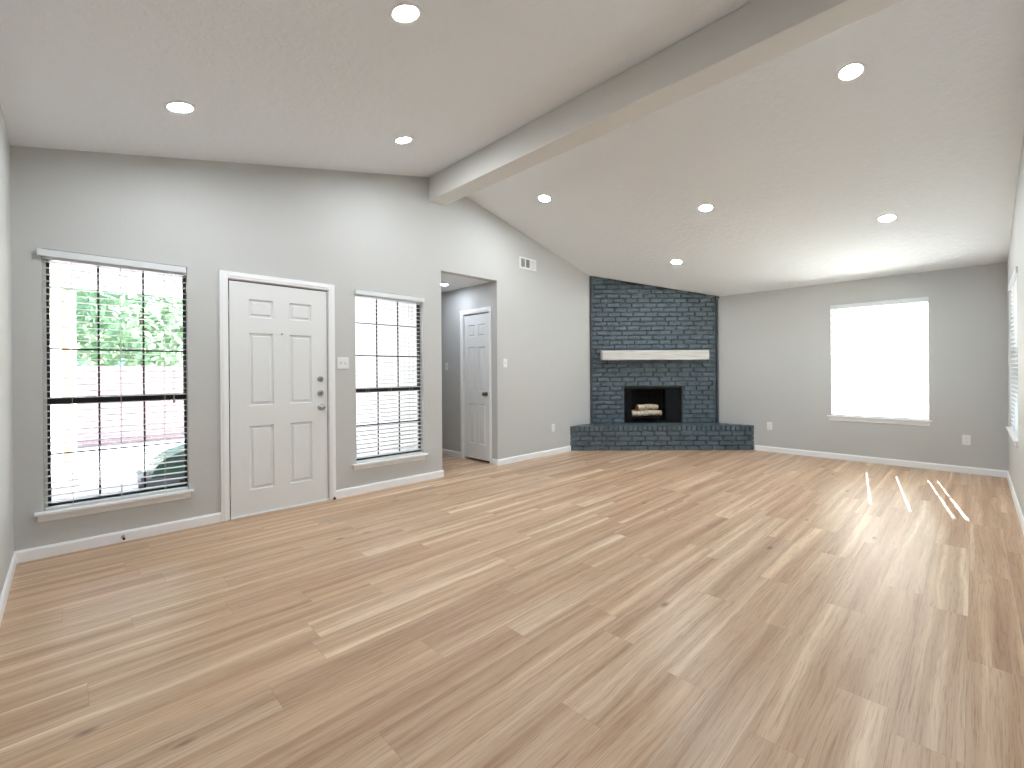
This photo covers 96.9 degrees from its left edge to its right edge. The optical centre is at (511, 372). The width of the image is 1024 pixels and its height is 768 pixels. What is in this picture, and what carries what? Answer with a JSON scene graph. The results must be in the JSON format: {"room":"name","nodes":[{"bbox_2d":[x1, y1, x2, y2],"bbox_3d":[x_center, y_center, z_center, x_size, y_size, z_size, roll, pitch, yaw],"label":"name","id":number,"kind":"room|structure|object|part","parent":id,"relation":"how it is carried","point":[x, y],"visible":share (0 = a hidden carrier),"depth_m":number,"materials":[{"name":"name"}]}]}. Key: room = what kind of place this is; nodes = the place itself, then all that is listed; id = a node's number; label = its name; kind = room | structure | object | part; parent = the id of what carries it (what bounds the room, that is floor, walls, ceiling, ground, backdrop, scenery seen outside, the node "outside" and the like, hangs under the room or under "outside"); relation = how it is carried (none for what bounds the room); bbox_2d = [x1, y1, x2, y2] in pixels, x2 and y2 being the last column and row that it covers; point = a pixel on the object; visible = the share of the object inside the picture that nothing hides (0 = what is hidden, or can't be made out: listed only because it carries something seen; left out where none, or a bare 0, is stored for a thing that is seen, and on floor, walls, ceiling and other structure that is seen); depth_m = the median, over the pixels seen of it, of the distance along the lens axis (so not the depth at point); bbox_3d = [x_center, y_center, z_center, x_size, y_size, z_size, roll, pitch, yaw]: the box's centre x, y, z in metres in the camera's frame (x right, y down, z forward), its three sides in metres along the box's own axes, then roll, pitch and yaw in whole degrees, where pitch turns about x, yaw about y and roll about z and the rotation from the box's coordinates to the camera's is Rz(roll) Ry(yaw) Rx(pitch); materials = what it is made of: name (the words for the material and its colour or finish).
{"room":"living room","nodes":[
{"label":"living room","id":0,"kind":"room"},
{"bbox_2d":[0,106,13,595],"bbox_3d":[-1.690,-0.127,1.274,0.115,2.763,4.725,0,0,-44],"label":"wall","id":1,"kind":"structure","parent":0,"point":[6,397],"depth_m":2.67,"materials":[{"name":"grey paint"}]},
{"bbox_2d":[0,552,16,624],"bbox_3d":[-1.636,1.214,1.322,0.013,0.080,4.725,0,0,-44],"label":"baseboard","id":2,"kind":"structure","parent":1,"relation":"attached to","point":[6,588],"depth_m":2.58,"materials":[{"name":"white"}]},
{"bbox_2d":[49,260,181,297],"bbox_3d":[-4.733,-1.235,4.696,6.353,0.100,4.184,0,0,-44],"label":"ceiling","id":3,"kind":"structure","parent":0,"point":[52,265],"depth_m":5.81,"materials":[{"name":"grey"}]},
{"bbox_2d":[10,146,590,550],"bbox_3d":[-0.516,-0.540,5.820,8.167,3.552,0.115,0,0,-44],"label":"wall","id":4,"kind":"structure","parent":0,"point":[349,231],"depth_m":4.22,"materials":[{"name":"grey paint"}]},
{"bbox_2d":[34,259,194,522],"bbox_3d":[-2.940,0.079,3.401,0.893,1.867,0.163,0,0,-44],"label":"window","id":5,"kind":"structure","parent":4,"relation":"in","point":[67,512],"depth_m":3.35,"materials":[{"name":"white wood"}]},
{"bbox_2d":[37,248,187,509],"bbox_3d":[-2.930,0.048,3.383,0.836,1.785,0.095,0,0,-44],"label":"window blind","id":6,"kind":"object","parent":5,"relation":"attached to","point":[52,255],"visible":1,"depth_m":3.36,"materials":[{"name":"white plastic"}]},
{"bbox_3d":[-3.122,0.074,3.220,0.003,1.719,0.058,0,0,-44],"label":"ladder cord","id":7,"kind":"part","parent":6,"relation":"part of","materials":[{"name":"white fabric"}]},
{"bbox_3d":[-2.928,0.932,3.408,0.806,0.016,0.052,0,0,-44],"label":"rail","id":8,"kind":"part","parent":6,"relation":"part of","materials":[{"name":"white plastic"}]},
{"bbox_3d":[-2.934,0.073,3.405,0.003,1.719,0.058,0,0,-44],"label":"ladder cord","id":9,"kind":"part","parent":6,"relation":"part of","materials":[{"name":"white fabric"}]},
{"bbox_3d":[-2.747,0.071,3.588,0.003,1.719,0.058,0,0,-44],"label":"ladder cord","id":10,"kind":"part","parent":6,"relation":"part of","materials":[{"name":"white fabric"}]},
{"bbox_3d":[-2.683,-0.299,3.603,0.014,0.989,0.002,0,0,-44],"label":"pull cord","id":11,"kind":"part","parent":6,"relation":"part of","materials":[{"name":"white fabric"}]},
{"bbox_3d":[-2.919,0.952,3.387,0.893,0.020,0.118,0,0,-44],"label":"sill","id":12,"kind":"part","parent":5,"relation":"part of","materials":[{"name":"white"}]},
{"bbox_3d":[-2.979,-0.304,3.462,0.779,1.042,0.019,0,0,-44],"label":"sash","id":13,"kind":"part","parent":5,"relation":"part of","materials":[{"name":"brown metal"}]},
{"bbox_3d":[-2.959,0.550,3.449,0.779,0.765,0.020,0,0,-44],"label":"sash","id":14,"kind":"part","parent":5,"relation":"part of","materials":[{"name":"brown metal"}]},
{"bbox_2d":[219,270,335,521],"bbox_3d":[-2.130,0.190,4.187,0.980,2.120,0.179,0,0,-44],"label":"door","id":15,"kind":"structure","parent":4,"relation":"in","point":[278,419],"depth_m":4.14,"materials":[{"name":"white wood"}]},
{"bbox_3d":[-1.839,0.331,4.394,0.062,0.062,0.066,0,0,-44],"label":"knob","id":16,"kind":"part","parent":15,"relation":"part of","materials":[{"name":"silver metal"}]},
{"bbox_2d":[14,446,570,562],"bbox_3d":[-1.225,1.202,5.108,5.905,0.080,0.128,0,0,-44],"label":"baseboard","id":17,"kind":"structure","parent":4,"relation":"attached to","point":[55,549],"depth_m":3.59,"materials":[{"name":"white"}]},
{"bbox_2d":[337,357,348,368],"bbox_3d":[-1.698,-0.100,4.565,0.118,0.116,0.018,0,0,-44],"label":"light switch","id":18,"kind":"object","parent":4,"relation":"attached to","point":[342,362],"visible":1,"depth_m":4.57,"materials":[{"name":"white plastic"}]},
{"bbox_2d":[352,300,427,470],"bbox_3d":[-1.342,0.065,4.970,0.893,1.867,0.163,0,0,-44],"label":"window","id":19,"kind":"structure","parent":4,"relation":"in","point":[402,459],"depth_m":5.05,"materials":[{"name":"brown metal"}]},
{"bbox_3d":[-1.382,-0.317,5.031,0.779,1.042,0.019,0,0,-44],"label":"sash","id":20,"kind":"part","parent":19,"relation":"part of","materials":[{"name":"brown metal"}]},
{"bbox_3d":[-1.361,0.536,5.018,0.779,0.765,0.020,0,0,-44],"label":"sash","id":21,"kind":"part","parent":19,"relation":"part of","materials":[{"name":"white glass"}]},
{"bbox_2d":[354,289,424,462],"bbox_3d":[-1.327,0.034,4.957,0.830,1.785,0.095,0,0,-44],"label":"window blind","id":22,"kind":"object","parent":19,"relation":"attached to","point":[359,293],"visible":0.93,"depth_m":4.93,"materials":[{"name":"white plastic"}]},
{"bbox_3d":[-1.524,0.061,4.789,0.003,1.719,0.058,0,0,-44],"label":"ladder cord","id":23,"kind":"part","parent":22,"relation":"part of","materials":[{"name":"white fabric"}]},
{"bbox_3d":[-1.331,0.918,4.976,0.806,0.016,0.052,0,0,-44],"label":"rail","id":24,"kind":"part","parent":22,"relation":"part of","materials":[{"name":"white plastic"}]},
{"bbox_3d":[-1.337,0.059,4.973,0.003,1.719,0.058,0,0,-44],"label":"ladder cord","id":25,"kind":"part","parent":22,"relation":"part of","materials":[{"name":"white fabric"}]},
{"bbox_3d":[-1.150,0.057,5.157,0.003,1.719,0.058,0,0,-44],"label":"ladder cord","id":26,"kind":"part","parent":22,"relation":"part of","materials":[{"name":"white fabric"}]},
{"bbox_3d":[-1.321,0.938,4.956,0.893,0.020,0.118,0,0,-44],"label":"sill","id":27,"kind":"part","parent":19,"relation":"part of","materials":[{"name":"white"}]},
{"bbox_3d":[-1.372,0.040,5.024,0.799,1.817,0.045,0,0,-44],"label":"frame","id":28,"kind":"part","parent":19,"relation":"part of","materials":[{"name":"brown metal"}]},
{"bbox_2d":[503,359,506,366],"bbox_3d":[-0.087,-0.133,6.146,0.072,0.116,0.018,0,0,-44],"label":"light switch","id":29,"kind":"object","parent":4,"relation":"attached to","point":[504,360],"visible":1,"depth_m":6.14,"materials":[{"name":"white plastic"}]},
{"bbox_2d":[519,256,535,270],"bbox_3d":[0.227,-1.555,6.467,0.345,0.160,0.008,0,0,-44],"label":"air vent","id":30,"kind":"object","parent":4,"relation":"in","point":[525,263],"visible":1,"depth_m":6.46,"materials":[{"name":"white plastic"}]},
{"bbox_2d":[441,282,491,451],"bbox_3d":[-1.251,0.005,7.198,0.100,2.465,2.885,0,0,-44],"label":"wall","id":31,"kind":"structure","parent":0,"point":[453,302],"depth_m":6.74,"materials":[{"name":"grey paint"}]},
{"bbox_2d":[442,449,460,457],"bbox_3d":[-1.522,1.199,7.404,0.013,0.080,2.205,0,0,-44],"label":"baseboard","id":32,"kind":"structure","parent":31,"relation":"attached to","point":[444,451],"depth_m":6.76,"materials":[{"name":"white wood"}]},
{"bbox_2d":[460,306,491,463],"bbox_3d":[-0.494,0.168,6.386,0.160,2.134,0.664,0,0,-44],"label":"door","id":33,"kind":"structure","parent":31,"relation":"in","point":[475,342],"depth_m":6.37,"materials":[{"name":"painted wood"},{"name":"metal"}]},
{"bbox_2d":[0,450,1023,767],"bbox_3d":[0.145,1.264,5.163,8.167,0.060,7.940,0,0,-44],"label":"floor","id":34,"kind":"structure","parent":0,"point":[613,608],"depth_m":2.20,"materials":[{"name":"brown wood"}]},
{"bbox_2d":[570,276,753,450],"bbox_3d":[2.349,-0.199,7.537,2.875,2.825,0.854,0,0,1],"label":"fireplace","id":35,"kind":"object","parent":34,"relation":"on","point":[624,315],"depth_m":7.48,"materials":[{"name":"brick"}]},
{"bbox_2d":[625,389,631,421],"bbox_3d":[1.925,0.540,7.540,0.116,0.556,0.018,0,0,1],"label":"curtain","id":36,"kind":"object","parent":35,"relation":"hanging from","point":[628,415],"depth_m":7.54,"materials":[{"name":"black metal"}]},
{"bbox_3d":[2.250,0.761,7.707,0.480,0.130,0.294,0,0,1],"label":"fireplace grate","id":37,"kind":"part","parent":35,"relation":"part of","materials":[{"name":"black metal"}]},
{"bbox_2d":[631,410,661,415],"bbox_3d":[2.251,0.674,7.608,0.508,0.101,0.096,0,0,-5],"label":"log","id":38,"kind":"object","parent":35,"relation":"on","point":[644,412],"visible":0.97,"depth_m":7.57,"materials":[{"name":"beige wood"}]},
{"bbox_2d":[635,404,657,410],"bbox_3d":[2.273,0.577,7.656,0.393,0.106,0.108,0,0,-19],"label":"log","id":39,"kind":"object","parent":38,"relation":"on","point":[643,406],"visible":1,"depth_m":7.62,"materials":[{"name":"beige wood"}]},
{"bbox_3d":[2.331,0.520,7.514,0.956,0.611,0.024,0,0,1],"label":"firebox frame","id":40,"kind":"part","parent":35,"relation":"part of","materials":[{"name":"black metal"}]},
{"bbox_3d":[2.329,0.259,7.535,0.936,0.012,0.012,0,0,1],"label":"curtain rod","id":41,"kind":"part","parent":35,"relation":"part of","materials":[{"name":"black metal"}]},
{"bbox_2d":[600,350,708,359],"bbox_3d":[2.317,-0.290,7.393,1.723,0.154,0.168,0,0,1],"label":"mantel shelf","id":42,"kind":"object","parent":35,"relation":"attached to","point":[618,354],"visible":1,"depth_m":7.31,"materials":[{"name":"white wood"}]},
{"bbox_2d":[665,388,679,421],"bbox_3d":[2.672,0.535,7.533,0.246,0.556,0.018,0,0,1],"label":"curtain","id":43,"kind":"object","parent":35,"relation":"hanging from","point":[672,395],"depth_m":7.53,"materials":[{"name":"black metal"}]},
{"bbox_2d":[0,0,1023,295],"bbox_3d":[0.126,-1.833,5.155,8.167,1.252,7.940,0,0,-44],"label":"ceiling","id":44,"kind":"structure","parent":0,"point":[798,164],"depth_m":3.43,"materials":[{"name":"white paint"}]},
{"bbox_2d":[163,101,195,112],"bbox_3d":[-2.109,-1.688,2.883,0.168,0.043,0.172,0,0,-40],"label":"recessed light","id":45,"kind":"object","parent":44,"relation":"in","point":[173,106],"visible":1,"depth_m":2.88,"materials":[{"name":"white plastic"}]},
{"bbox_2d":[394,136,412,143],"bbox_3d":[-0.967,-2.076,4.044,0.168,0.043,0.172,0,0,-40],"label":"recessed light","id":46,"kind":"object","parent":44,"relation":"in","point":[403,139],"visible":1,"depth_m":4.04,"materials":[{"name":"white"}]},
{"bbox_2d":[389,2,421,23],"bbox_3d":[-0.553,-1.869,2.357,0.168,0.043,0.172,0,0,-40],"label":"recessed light","id":47,"kind":"object","parent":44,"relation":"in","point":[402,12],"visible":1,"depth_m":2.35,"materials":[{"name":"white"}]},
{"bbox_2d":[537,194,551,202],"bbox_3d":[0.389,-2.091,5.436,0.168,0.044,0.172,0,0,-40],"label":"recessed light","id":48,"kind":"object","parent":44,"relation":"in","point":[545,198],"visible":1,"depth_m":5.43,"materials":[{"name":"white plastic"}]},
{"bbox_2d":[429,0,903,205],"bbox_3d":[0.766,-2.168,3.694,0.229,0.302,4.725,0,0,-44],"label":"ceiling beam","id":49,"kind":"structure","parent":44,"relation":"attached to","point":[759,32],"depth_m":3.25,"materials":[{"name":"white paint"}]},
{"bbox_2d":[670,259,682,264],"bbox_3d":[2.358,-1.592,6.504,0.168,0.044,0.172,0,0,-40],"label":"recessed light","id":50,"kind":"object","parent":44,"relation":"in","point":[674,261],"visible":1,"depth_m":6.50,"materials":[{"name":"white plastic"}]},
{"bbox_2d":[698,203,713,211],"bbox_3d":[2.177,-1.854,5.094,0.168,0.044,0.172,0,0,-40],"label":"recessed light","id":51,"kind":"object","parent":44,"relation":"in","point":[706,207],"visible":1,"depth_m":5.09,"materials":[{"name":"white"}]},
{"bbox_2d":[836,61,865,81],"bbox_3d":[2.396,-2.129,3.208,0.168,0.044,0.172,0,0,-40],"label":"recessed light","id":52,"kind":"object","parent":44,"relation":"in","point":[851,71],"visible":1,"depth_m":3.20,"materials":[{"name":"white plastic"}]},
{"bbox_2d":[876,214,897,222],"bbox_3d":[3.931,-1.622,4.756,0.168,0.044,0.172,0,0,-40],"label":"recessed light","id":53,"kind":"object","parent":44,"relation":"in","point":[887,217],"visible":1,"depth_m":4.75,"materials":[{"name":"white plastic"}]},
{"bbox_2d":[718,262,1007,470],"bbox_3d":[4.056,-0.029,6.915,0.115,2.468,4.725,0,0,-44],"label":"wall","id":54,"kind":"structure","parent":0,"point":[775,346],"depth_m":6.08,"materials":[{"name":"grey paint"}]},
{"bbox_2d":[767,422,771,429],"bbox_3d":[3.943,0.812,6.949,0.008,0.116,0.072,0,0,-44],"label":"wall outlet","id":55,"kind":"object","parent":54,"relation":"attached to","point":[769,424],"visible":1,"depth_m":6.95,"materials":[{"name":"white plastic"}]},
{"bbox_2d":[827,302,931,425],"bbox_3d":[4.869,-0.131,6.059,0.148,1.595,1.087,0,0,-44],"label":"window","id":56,"kind":"structure","parent":54,"relation":"in","point":[916,422],"depth_m":5.95,"materials":[{"name":"white"}]},
{"bbox_2d":[830,297,928,419],"bbox_3d":[4.856,-0.179,6.036,0.086,1.538,1.020,0,0,-44],"label":"window blind","id":57,"kind":"object","parent":56,"relation":"attached to","point":[837,362],"visible":1,"depth_m":6.01,"materials":[{"name":"white plastic"}]},
{"bbox_3d":[4.589,-0.153,6.332,0.042,1.472,0.003,0,0,-44],"label":"ladder cord","id":58,"kind":"part","parent":57,"relation":"part of","materials":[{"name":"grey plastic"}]},
{"bbox_3d":[4.873,0.582,6.050,0.052,0.016,1.000,0,0,-44],"label":"rail","id":59,"kind":"part","parent":57,"relation":"part of","materials":[{"name":"white plastic"}]},
{"bbox_3d":[4.965,-0.155,5.949,0.042,1.472,0.003,0,0,-44],"label":"ladder cord","id":60,"kind":"part","parent":57,"relation":"part of","materials":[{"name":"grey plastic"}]},
{"bbox_3d":[5.158,-0.155,5.752,0.042,1.472,0.003,0,0,-44],"label":"ladder cord","id":61,"kind":"part","parent":57,"relation":"part of","materials":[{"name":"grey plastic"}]},
{"bbox_3d":[4.858,0.602,6.045,0.103,0.020,1.087,0,0,-44],"label":"sill","id":62,"kind":"part","parent":56,"relation":"part of","materials":[{"name":"white"}]},
{"bbox_3d":[4.918,-0.529,6.096,0.019,0.740,0.988,0,0,-44],"label":"sash","id":63,"kind":"part","parent":56,"relation":"part of","materials":[{"name":"white"}]},
{"bbox_3d":[4.907,0.186,6.082,0.020,0.790,0.988,0,0,-44],"label":"sash","id":64,"kind":"part","parent":56,"relation":"part of","materials":[{"name":"white glass"}]},
{"bbox_2d":[755,445,1006,477],"bbox_3d":[4.736,1.162,6.142,0.013,0.080,2.675,0,0,-44],"label":"baseboard","id":65,"kind":"structure","parent":54,"relation":"attached to","point":[924,465],"depth_m":5.92,"materials":[{"name":"white wood"}]},
{"bbox_2d":[962,435,970,444],"bbox_3d":[5.437,0.802,5.428,0.008,0.116,0.072,0,0,-44],"label":"wall outlet","id":66,"kind":"object","parent":54,"relation":"attached to","point":[966,439],"visible":1,"depth_m":5.43,"materials":[{"name":"white plastic"}]},
{"bbox_2d":[1007,133,1023,516],"bbox_3d":[2.875,-0.553,2.367,8.167,3.552,0.115,0,0,-44],"label":"wall","id":67,"kind":"structure","parent":0,"point":[1016,247],"depth_m":3.92,"materials":[{"name":"grey paint"}]},
{"bbox_2d":[1006,427,1017,447],"bbox_3d":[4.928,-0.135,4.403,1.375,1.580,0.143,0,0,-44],"label":"window sill","id":68,"kind":"structure","parent":67,"relation":"in","point":[1012,434],"depth_m":4.24,"materials":[{"name":"white wood"}]},
{"bbox_2d":[1008,266,1017,436],"bbox_3d":[4.909,-0.177,4.411,1.300,1.521,0.071,0,0,-44],"label":"window blind","id":69,"kind":"object","parent":67,"relation":"attached to","point":[1013,283],"visible":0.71,"depth_m":4.48,"materials":[{"name":"white plastic"}]},
{"bbox_3d":[4.919,0.576,4.408,1.288,0.016,0.052,0,0,-44],"label":"rail","id":70,"kind":"part","parent":69,"relation":"part of","materials":[{"name":"white plastic"}]},
{"bbox_3d":[4.536,-0.149,4.035,0.003,1.455,0.057,0,0,-44],"label":"ladder cord","id":71,"kind":"part","parent":69,"relation":"part of","materials":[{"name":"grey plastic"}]},
{"bbox_2d":[1006,471,1023,534],"bbox_3d":[2.841,1.183,2.417,7.937,0.080,0.013,0,0,-44],"label":"baseboard","id":72,"kind":"structure","parent":67,"relation":"attached to","point":[1016,503],"depth_m":4.03,"materials":[{"name":"white"}]},
{"label":"outside","id":73,"kind":"structure","parent":0,"visible":0},
{"bbox_2d":[838,383,926,415],"bbox_3d":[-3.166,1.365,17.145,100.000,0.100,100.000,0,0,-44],"label":"ground","id":74,"kind":"structure","parent":73,"point":[864,383],"depth_m":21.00,"materials":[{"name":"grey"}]},
{"bbox_2d":[50,286,182,365],"bbox_3d":[-10.847,-1.448,13.131,4.699,5.664,4.870,0,0,-44],"label":"tree","id":75,"kind":"object","parent":74,"relation":"on","point":[128,356],"visible":0.38,"depth_m":12.05,"materials":[{"name":"green plant"}]},
{"bbox_2d":[62,319,179,365],"bbox_3d":[-19.384,-0.698,23.652,18.800,4.200,9.000,0,0,-44],"label":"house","id":76,"kind":"structure","parent":74,"relation":"on","point":[160,335],"depth_m":19.95,"materials":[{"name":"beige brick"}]},
{"bbox_2d":[62,366,183,447],"bbox_3d":[-7.729,0.621,8.225,11.000,1.490,0.140,0,0,-44],"label":"wall","id":77,"kind":"structure","parent":74,"relation":"on","point":[109,375],"depth_m":8.59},
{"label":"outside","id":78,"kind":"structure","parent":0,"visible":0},
{"bbox_2d":[51,439,183,502],"bbox_3d":[-6.667,1.348,4.505,9.293,0.040,6.634,0,0,-44],"label":"floor","id":79,"kind":"structure","parent":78,"point":[154,449],"depth_m":6.08,"materials":[{"name":"grey concrete"}]},
{"bbox_2d":[63,290,76,466],"bbox_3d":[-6.284,0.071,6.450,0.130,2.500,0.120,0,0,-44],"label":"porch post","id":80,"kind":"object","parent":79,"relation":"on","point":[68,371],"visible":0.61,"depth_m":6.40,"materials":[{"name":"white wood"}]},
{"bbox_2d":[136,445,183,490],"bbox_3d":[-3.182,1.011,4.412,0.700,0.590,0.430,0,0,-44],"label":"car","id":81,"kind":"object","parent":79,"relation":"on","point":[172,453],"visible":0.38,"depth_m":4.18,"materials":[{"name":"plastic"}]},
{"bbox_3d":[-3.410,1.113,4.174,0.039,0.390,0.410,0,0,-44],"label":"handle","id":82,"kind":"part","parent":81,"relation":"part of","materials":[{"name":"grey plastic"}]},
{"bbox_3d":[-3.158,0.831,4.443,0.620,0.229,0.420,0,0,-44],"label":"lid","id":83,"kind":"part","parent":81,"relation":"part of","materials":[{"name":"teal plastic"}]},
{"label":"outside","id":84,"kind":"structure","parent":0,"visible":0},
{"bbox_2d":[50,289,62,470],"bbox_3d":[-4.915,0.077,4.723,0.315,2.480,4.484,0,0,-44],"label":"wall","id":85,"kind":"structure","parent":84,"point":[55,371],"depth_m":6.18,"materials":[{"name":"white"}]}
]}

